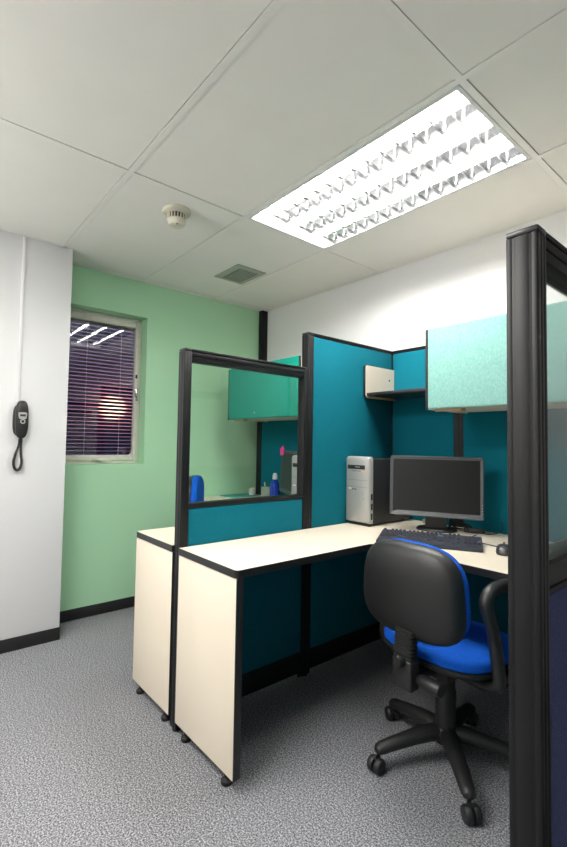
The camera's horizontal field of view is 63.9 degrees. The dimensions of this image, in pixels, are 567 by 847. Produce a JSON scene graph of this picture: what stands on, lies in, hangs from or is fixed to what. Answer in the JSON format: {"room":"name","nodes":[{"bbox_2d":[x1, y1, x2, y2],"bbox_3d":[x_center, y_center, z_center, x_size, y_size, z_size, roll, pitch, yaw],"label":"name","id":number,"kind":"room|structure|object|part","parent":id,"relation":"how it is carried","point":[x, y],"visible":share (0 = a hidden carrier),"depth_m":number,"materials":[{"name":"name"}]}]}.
{"room":"open-plan office","nodes":[
{"label":"open-plan office","id":0,"kind":"room"},
{"bbox_2d":[0,230,72,639],"bbox_3d":[-3.203,-0.082,1.447,4.567,2.541,0.476,3,-3,-40],"label":"wall","id":1,"kind":"structure","parent":0,"point":[31,497],"depth_m":2.62,"materials":[{"name":"white paint"}]},
{"bbox_2d":[12,401,28,470],"bbox_3d":[-1.477,0.070,2.553,0.078,0.398,0.057,3,-3,-40],"label":"handset","id":2,"kind":"object","parent":1,"relation":"attached to","point":[20,420],"visible":1,"depth_m":2.54,"materials":[{"name":"black plastic"}]},
{"bbox_3d":[-1.488,0.171,2.543,0.056,0.195,0.024,3,-3,-40],"label":"coiled cord","id":3,"kind":"part","parent":2,"relation":"part of","materials":[{"name":"black plastic"}]},
{"bbox_3d":[-1.459,-0.043,2.542,0.044,0.040,0.011,3,-3,-40],"label":"plate","id":4,"kind":"part","parent":2,"relation":"part of","materials":[{"name":"silver metal"}]},
{"bbox_2d":[16,236,26,401],"bbox_3d":[-1.494,-0.598,2.590,0.016,0.955,0.009,3,-3,-40],"label":"duct","id":5,"kind":"object","parent":1,"relation":"attached to","point":[24,237],"visible":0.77,"depth_m":2.59,"materials":[{"name":"white plastic"}]},
{"bbox_2d":[0,627,59,653],"bbox_3d":[-2.989,1.149,1.272,4.368,0.072,0.010,3,-3,-40],"label":"baseboard","id":6,"kind":"structure","parent":1,"relation":"attached to","point":[28,640],"depth_m":2.57,"materials":[{"name":"black plastic"}]},
{"bbox_2d":[60,265,258,610],"bbox_3d":[-0.899,0.046,3.559,1.685,2.541,0.220,3,-3,-40],"label":"wall","id":7,"kind":"structure","parent":0,"point":[106,505],"depth_m":3.38,"materials":[{"name":"green paint"}]},
{"bbox_2d":[59,596,134,622],"bbox_3d":[-0.844,1.277,3.418,1.685,0.072,0.010,3,-3,-40],"label":"baseboard","id":8,"kind":"structure","parent":7,"relation":"attached to","point":[91,610],"depth_m":3.06,"materials":[{"name":"black plastic"}]},
{"bbox_2d":[65,307,141,463],"bbox_3d":[-1.302,-0.252,3.226,0.579,1.072,0.096,3,-3,-40],"label":"window","id":9,"kind":"structure","parent":7,"relation":"in","point":[76,313],"depth_m":3.34,"materials":[{"name":"paint"}]},
{"bbox_2d":[66,318,134,454],"bbox_3d":[-1.326,-0.259,3.254,0.531,1.002,0.028,3,-3,-40],"label":"blind","id":10,"kind":"object","parent":9,"relation":"attached to","point":[69,451],"visible":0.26,"depth_m":3.26,"materials":[{"name":"beige metal"}]},
{"bbox_3d":[-1.386,-0.250,3.186,0.003,0.962,0.002,3,-3,-40],"label":"ladder cord","id":11,"kind":"part","parent":10,"relation":"part of","materials":[{"name":"white fabric"}]},
{"bbox_3d":[-1.319,-0.738,3.276,0.531,0.042,0.027,3,-3,-40],"label":"head rail","id":12,"kind":"part","parent":10,"relation":"part of","materials":[{"name":"beige metal"}]},
{"bbox_3d":[-1.203,-0.241,3.341,0.003,0.962,0.002,3,-3,-40],"label":"ladder cord","id":13,"kind":"part","parent":10,"relation":"part of","materials":[{"name":"white fabric"}]},
{"bbox_2d":[258,310,267,360],"bbox_3d":[-0.195,0.175,3.976,0.063,2.341,0.048,3,-3,-40],"label":"trim","id":14,"kind":"structure","parent":7,"relation":"attached to","point":[263,315],"depth_m":4.00,"materials":[{"name":"black metal"}]},
{"bbox_2d":[0,607,509,846],"bbox_3d":[-0.460,1.202,-0.420,6.452,0.100,6.808,3,-3,-40],"label":"floor","id":15,"kind":"structure","parent":0,"point":[87,759],"depth_m":1.66,"materials":[{"name":"carpet"}]},
{"bbox_2d":[132,493,260,721],"bbox_3d":[-0.385,0.925,2.881,1.425,0.743,1.423,3,-3,-40],"label":"desk","id":16,"kind":"object","parent":15,"relation":"on","point":[154,570],"visible":0.42,"depth_m":2.01,"materials":[{"name":"beige laminate"}]},
{"bbox_3d":[-0.580,0.874,2.036,0.028,0.665,0.374,3,-3,-40],"label":"leg panel","id":17,"kind":"part","parent":16,"relation":"part of","materials":[{"name":"beige laminate"}]},
{"bbox_2d":[137,493,260,544],"bbox_3d":[-0.379,0.568,2.896,1.421,0.027,1.412,3,-3,-40],"label":"countertop","id":18,"kind":"structure","parent":16,"relation":"on","point":[166,535],"depth_m":2.16,"materials":[{"name":"beige laminate"}]},
{"bbox_2d":[220,493,259,497],"bbox_3d":[-0.353,0.586,3.686,0.260,0.006,0.190,3,-3,-40],"label":"folder","id":19,"kind":"object","parent":16,"relation":"on","point":[243,494],"visible":0.96,"depth_m":3.66,"materials":[{"name":"teal plastic"}]},
{"bbox_2d":[248,487,255,494],"bbox_3d":[-0.259,0.555,3.740,0.064,0.061,0.064,3,-3,-40],"label":"cup","id":20,"kind":"object","parent":19,"relation":"on","point":[252,490],"visible":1,"depth_m":3.72,"materials":[{"name":"white ceramic"}]},
{"bbox_2d":[261,486,269,495],"bbox_3d":[-0.119,0.547,3.613,0.080,0.085,0.095,3,-3,-40],"label":"box","id":21,"kind":"object","parent":16,"relation":"on","point":[265,491],"visible":0.39,"depth_m":3.58,"materials":[{"name":"beige cardboard"}]},
{"bbox_2d":[270,473,279,495],"bbox_3d":[-0.065,0.481,3.461,0.076,0.205,0.076,3,-3,-40],"label":"bottle","id":22,"kind":"object","parent":16,"relation":"on","point":[274,486],"visible":0.83,"depth_m":3.43,"materials":[{"name":"blue plastic"}]},
{"bbox_2d":[279,451,296,493],"bbox_3d":[0.101,0.381,3.126,0.169,0.381,0.420,2,-3,-14],"label":"monitor","id":23,"kind":"object","parent":16,"relation":"on","point":[285,486],"visible":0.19,"depth_m":3.15,"materials":[{"name":"grey plastic"}]},
{"bbox_2d":[291,455,296,493],"bbox_3d":[0.238,0.372,2.695,0.373,0.365,0.176,3,-3,-40],"label":"computer tower","id":24,"kind":"object","parent":16,"relation":"on","point":[294,457],"visible":0.11,"depth_m":2.62,"materials":[{"name":"metal"}]},
{"bbox_2d":[189,475,203,501],"bbox_3d":[-0.409,0.824,2.990,0.590,0.953,0.605,1,-3,-3],"label":"office chair","id":25,"kind":"object","parent":15,"relation":"on","point":[196,482],"visible":0.11,"depth_m":2.87,"materials":[{"name":"blue fabric"}]},
{"bbox_2d":[170,348,307,731],"bbox_3d":[-0.171,0.480,2.109,0.706,1.570,0.053,3,-3,-40],"label":"screen","id":26,"kind":"object","parent":15,"relation":"on","point":[273,602],"visible":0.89,"depth_m":2.11,"materials":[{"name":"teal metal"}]},
{"bbox_3d":[-0.427,0.467,1.893,0.036,1.546,0.051,3,-3,-40],"label":"post","id":27,"kind":"part","parent":26,"relation":"part of","materials":[{"name":"black metal"}]},
{"bbox_3d":[-0.162,0.751,2.092,0.646,0.766,0.022,3,-3,-40],"label":"cloth panel","id":28,"kind":"part","parent":26,"relation":"part of","materials":[{"name":"teal fabric"}]},
{"bbox_3d":[-0.164,0.358,2.119,0.648,0.019,0.049,3,-3,-40],"label":"rail","id":29,"kind":"part","parent":26,"relation":"part of","materials":[{"name":"black metal"}]},
{"bbox_3d":[-0.154,-0.276,2.146,0.648,0.054,0.049,3,-3,-40],"label":"rail","id":30,"kind":"part","parent":26,"relation":"part of","materials":[{"name":"black metal"}]},
{"bbox_3d":[0.090,0.494,2.329,0.022,1.546,0.051,3,-3,-40],"label":"post","id":31,"kind":"part","parent":26,"relation":"part of","materials":[{"name":"black metal"}]},
{"bbox_2d":[256,420,297,494],"bbox_3d":[0.054,0.452,3.539,0.052,1.759,0.830,3,-3,-40],"label":"screen","id":32,"kind":"object","parent":15,"relation":"on","point":[271,435],"visible":0.03,"depth_m":3.69,"materials":[{"name":"teal fabric"}]},
{"bbox_3d":[-0.194,0.461,3.832,0.050,1.735,0.062,3,-3,-40],"label":"post","id":33,"kind":"part","parent":32,"relation":"part of","materials":[{"name":"black metal"}]},
{"bbox_2d":[228,356,301,421],"bbox_3d":[-0.019,-0.218,3.320,0.395,0.402,0.827,3,-3,-40],"label":"upper cabinet","id":34,"kind":"object","parent":32,"relation":"attached to","point":[252,396],"visible":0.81,"depth_m":3.19,"materials":[{"name":"teal laminate"}]},
{"bbox_2d":[280,446,284,454],"bbox_3d":[-0.008,0.195,3.288,0.034,0.073,0.004,1,-3,4],"label":"sticky note","id":35,"kind":"object","parent":32,"relation":"attached to","point":[282,449],"visible":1,"depth_m":3.29,"materials":[{"name":"pink paper"}]},
{"bbox_2d":[302,332,393,675],"bbox_3d":[0.392,0.416,2.587,0.763,1.759,0.053,3,-3,-40],"label":"screen","id":36,"kind":"object","parent":15,"relation":"on","point":[342,423],"visible":0.57,"depth_m":2.47,"materials":[{"name":"teal fabric"}]},
{"bbox_3d":[0.116,0.401,2.354,0.040,1.735,0.051,3,-3,-40],"label":"post","id":37,"kind":"part","parent":36,"relation":"part of","materials":[{"name":"black metal"}]},
{"bbox_3d":[0.402,-0.453,2.622,0.673,0.020,0.049,3,-3,-40],"label":"rail","id":38,"kind":"part","parent":36,"relation":"part of","materials":[{"name":"black metal"}]},
{"bbox_3d":[0.664,0.430,2.817,0.050,1.735,0.051,3,-3,-40],"label":"post","id":39,"kind":"part","parent":36,"relation":"part of","materials":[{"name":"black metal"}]},
{"bbox_2d":[175,519,552,786],"bbox_3d":[0.540,0.892,1.787,1.425,0.743,1.338,3,-3,-40],"label":"desk","id":40,"kind":"object","parent":15,"relation":"on","point":[208,686],"visible":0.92,"depth_m":1.70,"materials":[{"name":"beige laminate"}]},
{"bbox_3d":[-0.287,0.863,1.689,0.028,0.665,0.412,3,-3,-40],"label":"leg panel","id":41,"kind":"part","parent":40,"relation":"part of","materials":[{"name":"beige laminate"}]},
{"bbox_2d":[180,519,552,573],"bbox_3d":[0.545,0.534,1.803,1.421,0.027,1.328,3,-3,-40],"label":"countertop","id":42,"kind":"structure","parent":40,"relation":"on","point":[251,552],"depth_m":1.91,"materials":[{"name":"beige laminate"}]},
{"bbox_2d":[346,456,409,526],"bbox_3d":[0.538,0.370,2.567,0.380,0.368,0.166,3,-3,-40],"label":"computer tower","id":43,"kind":"object","parent":40,"relation":"on","point":[368,478],"visible":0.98,"depth_m":2.45,"materials":[{"name":"metal"}]},
{"bbox_2d":[376,528,482,552],"bbox_3d":[0.644,0.512,2.012,0.436,0.038,0.184,0,-3,22],"label":"keyboard","id":44,"kind":"object","parent":40,"relation":"on","point":[458,542],"visible":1,"depth_m":1.99,"materials":[{"name":"plastic"}]},
{"bbox_2d":[389,455,483,532],"bbox_3d":[0.790,0.358,2.347,0.452,0.380,0.169,0,-3,24],"label":"monitor","id":45,"kind":"object","parent":40,"relation":"on","point":[437,489],"visible":0.97,"depth_m":2.28,"materials":[{"name":"grey plastic"}]},
{"bbox_2d":[449,518,502,534],"bbox_3d":[0.955,0.513,2.294,0.271,0.071,0.111,-1,-3,40],"label":"cable bundle","id":46,"kind":"object","parent":40,"relation":"on","point":[469,529],"visible":0.99,"depth_m":2.27,"materials":[{"name":"plastic"}]},
{"bbox_2d":[474,534,507,555],"bbox_3d":[0.896,0.514,1.996,0.078,0.040,0.405,1,-2,0],"label":"mouse","id":47,"kind":"object","parent":40,"relation":"on","point":[501,549],"visible":0.64,"depth_m":1.81,"materials":[{"name":"plastic"}]},
{"bbox_2d":[393,346,457,526],"bbox_3d":[0.821,0.424,2.631,0.052,1.759,0.433,3,-3,-40],"label":"screen","id":48,"kind":"object","parent":15,"relation":"on","point":[417,431],"visible":0.1,"depth_m":2.67,"materials":[{"name":"teal fabric"}]},
{"bbox_2d":[363,365,424,400],"bbox_3d":[0.720,-0.244,2.539,0.273,0.191,0.474,3,-3,-40],"label":"open shelf","id":49,"kind":"object","parent":48,"relation":"attached to","point":[378,383],"visible":0.85,"depth_m":2.65,"materials":[{"name":"beige laminate"}]},
{"bbox_3d":[0.573,-0.242,2.713,0.269,0.181,0.014,3,-3,-40],"label":"plate","id":50,"kind":"part","parent":49,"relation":"part of","materials":[{"name":"beige laminate"}]},
{"bbox_3d":[0.583,-0.148,2.709,0.251,0.010,0.024,3,-3,-40],"label":"shelf rail","id":51,"kind":"part","parent":49,"relation":"part of","materials":[{"name":"beige plastic"}]},
{"bbox_3d":[0.826,-0.443,2.679,0.048,0.020,0.407,3,-3,-40],"label":"rail","id":52,"kind":"part","parent":48,"relation":"part of","materials":[{"name":"black metal"}]},
{"bbox_3d":[0.953,0.420,2.476,0.050,1.735,0.026,3,-3,-40],"label":"post","id":53,"kind":"part","parent":48,"relation":"part of","materials":[{"name":"black metal"}]},
{"bbox_2d":[364,538,508,825],"bbox_3d":[0.606,0.845,1.739,0.616,0.833,0.593,3,-3,-37],"label":"office chair","id":54,"kind":"object","parent":15,"relation":"on","point":[418,593],"visible":0.89,"depth_m":1.54,"materials":[{"name":"black plastic"}]},
{"bbox_3d":[0.503,0.727,1.873,0.301,0.381,0.173,3,-3,-37],"label":"armrest","id":55,"kind":"part","parent":54,"relation":"part of","materials":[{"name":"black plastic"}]},
{"bbox_3d":[0.389,0.803,1.534,0.021,0.039,0.040,3,-3,-37],"label":"height knob","id":56,"kind":"part","parent":54,"relation":"part of","materials":[{"name":"black plastic"}]},
{"bbox_3d":[0.456,1.160,1.672,0.260,0.074,0.072,1,-3,-13],"label":"leg","id":57,"kind":"part","parent":54,"relation":"part of","materials":[{"name":"black plastic"}]},
{"bbox_3d":[0.528,1.169,1.843,0.072,0.074,0.260,2,-3,-31],"label":"leg","id":58,"kind":"part","parent":54,"relation":"part of","materials":[{"name":"black plastic"}]},
{"bbox_3d":[0.481,0.861,1.495,0.047,0.046,0.090,3,-3,-37],"label":"tension knob","id":59,"kind":"part","parent":54,"relation":"part of","materials":[{"name":"black plastic"}]},
{"bbox_2d":[390,538,470,637],"bbox_3d":[0.461,0.584,1.615,0.066,0.327,0.423,3,-3,-37],"label":"cushion","id":60,"kind":"object","parent":54,"relation":"on","point":[458,581],"depth_m":1.45,"materials":[{"name":"blue fabric"}]},
{"bbox_2d":[384,620,508,673],"bbox_3d":[0.639,0.820,1.741,0.423,0.052,0.447,3,-3,-37],"label":"seat cushion","id":61,"kind":"object","parent":54,"relation":"on","point":[471,655],"depth_m":1.57,"materials":[{"name":"blue fabric"}]},
{"bbox_3d":[0.597,1.157,1.550,0.072,0.074,0.260,1,-3,5],"label":"leg","id":62,"kind":"part","parent":54,"relation":"part of","materials":[{"name":"black plastic"}]},
{"bbox_3d":[0.713,1.171,1.828,0.072,0.074,0.260,-1,-3,41],"label":"leg","id":63,"kind":"part","parent":54,"relation":"part of","materials":[{"name":"black plastic"}]},
{"bbox_3d":[0.756,1.164,1.647,0.260,0.074,0.072,0,-3,23],"label":"leg","id":64,"kind":"part","parent":54,"relation":"part of","materials":[{"name":"black plastic"}]},
{"bbox_3d":[0.725,0.718,1.576,0.301,0.381,0.173,3,-3,-37],"label":"armrest","id":65,"kind":"part","parent":54,"relation":"part of","materials":[{"name":"black plastic"}]},
{"bbox_2d":[458,408,566,634],"bbox_3d":[1.252,0.409,2.121,0.052,1.759,0.902,3,-3,-40],"label":"screen","id":66,"kind":"object","parent":15,"relation":"on","point":[483,435],"visible":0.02,"depth_m":2.29,"materials":[{"name":"teal fabric"}]},
{"bbox_3d":[0.970,0.419,2.455,0.050,1.735,0.026,3,-3,-40],"label":"post","id":67,"kind":"part","parent":66,"relation":"part of","materials":[{"name":"black metal"}]},
{"bbox_2d":[425,301,566,413],"bbox_3d":[1.096,-0.258,2.002,0.395,0.402,0.829,3,-3,-40],"label":"upper cabinet","id":68,"kind":"object","parent":66,"relation":"attached to","point":[466,362],"visible":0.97,"depth_m":2.00,"materials":[{"name":"teal laminate"}]},
{"bbox_3d":[0.840,-0.253,2.319,0.376,0.387,0.012,3,-3,-40],"label":"panel","id":69,"kind":"part","parent":68,"relation":"part of","materials":[{"name":"beige laminate"}]},
{"bbox_3d":[0.784,-0.065,2.144,0.040,0.019,0.140,3,-3,-40],"label":"mounting rail","id":70,"kind":"part","parent":68,"relation":"part of","materials":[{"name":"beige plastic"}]},
{"bbox_2d":[506,224,566,846],"bbox_3d":[0.998,0.462,1.276,1.523,1.570,0.057,3,-3,-40],"label":"screen","id":71,"kind":"object","parent":15,"relation":"on","point":[537,568],"visible":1,"depth_m":0.80,"materials":[{"name":"black metal"}]},
{"bbox_3d":[1.011,-0.294,1.310,1.447,0.054,0.053,3,-3,-40],"label":"rail","id":72,"kind":"part","parent":71,"relation":"part of","materials":[{"name":"black metal"}]},
{"bbox_3d":[1.002,0.300,1.284,1.447,0.061,0.053,3,-3,-40],"label":"rail","id":73,"kind":"part","parent":71,"relation":"part of","materials":[{"name":"black metal"}]},
{"bbox_3d":[1.004,0.723,1.255,1.445,0.785,0.024,3,-3,-40],"label":"cloth panel","id":74,"kind":"part","parent":71,"relation":"part of","materials":[{"name":"blue fabric"}]},
{"bbox_2d":[0,0,566,310],"bbox_3d":[-0.416,-1.196,-0.324,6.026,0.016,6.363,3,-3,-40],"label":"ceiling","id":75,"kind":"structure","parent":0,"point":[102,79],"depth_m":1.62,"materials":[{"name":"tile"}]},
{"bbox_2d":[162,204,190,228],"bbox_3d":[-0.540,-1.034,2.296,0.142,0.082,0.142,3,-3,-40],"label":"smoke detector","id":76,"kind":"object","parent":75,"relation":"attached to","point":[176,214],"visible":1,"depth_m":2.26,"materials":[{"name":"beige plastic"}]},
{"bbox_2d":[214,264,265,284],"bbox_3d":[-0.302,-1.028,3.149,0.232,0.010,0.294,3,-3,-40],"label":"ceiling vent","id":77,"kind":"object","parent":75,"relation":"in","point":[240,274],"visible":1,"depth_m":3.13,"materials":[{"name":"grey metal"}]},
{"bbox_2d":[224,269,255,281],"bbox_3d":[-0.302,-1.028,3.149,0.152,0.008,0.214,3,-3,-40],"label":"grille","id":78,"kind":"object","parent":77,"relation":"attached to","point":[235,275],"depth_m":3.15,"materials":[{"name":"grey metal"}]},
{"bbox_2d":[0,0,566,311],"bbox_3d":[-0.416,-1.194,-0.323,6.052,0.012,6.388,3,-3,-40],"label":"ceiling grid","id":79,"kind":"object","parent":75,"relation":"attached to","point":[274,6],"depth_m":1.77,"materials":[{"name":"metal"}]},
{"bbox_2d":[247,84,531,249],"bbox_3d":[0.408,-1.121,2.101,0.572,0.106,1.172,3,-3,-40],"label":"ceiling light","id":80,"kind":"object","parent":75,"relation":"attached to","point":[451,144],"visible":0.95,"depth_m":2.00,"materials":[{"name":"metal"}]},
{"bbox_2d":[267,210,566,360],"bbox_3d":[1.928,0.007,1.636,0.150,2.541,6.808,3,-3,-40],"label":"wall","id":81,"kind":"structure","parent":0,"point":[393,309],"depth_m":2.89,"materials":[{"name":"white paint"}]}
]}

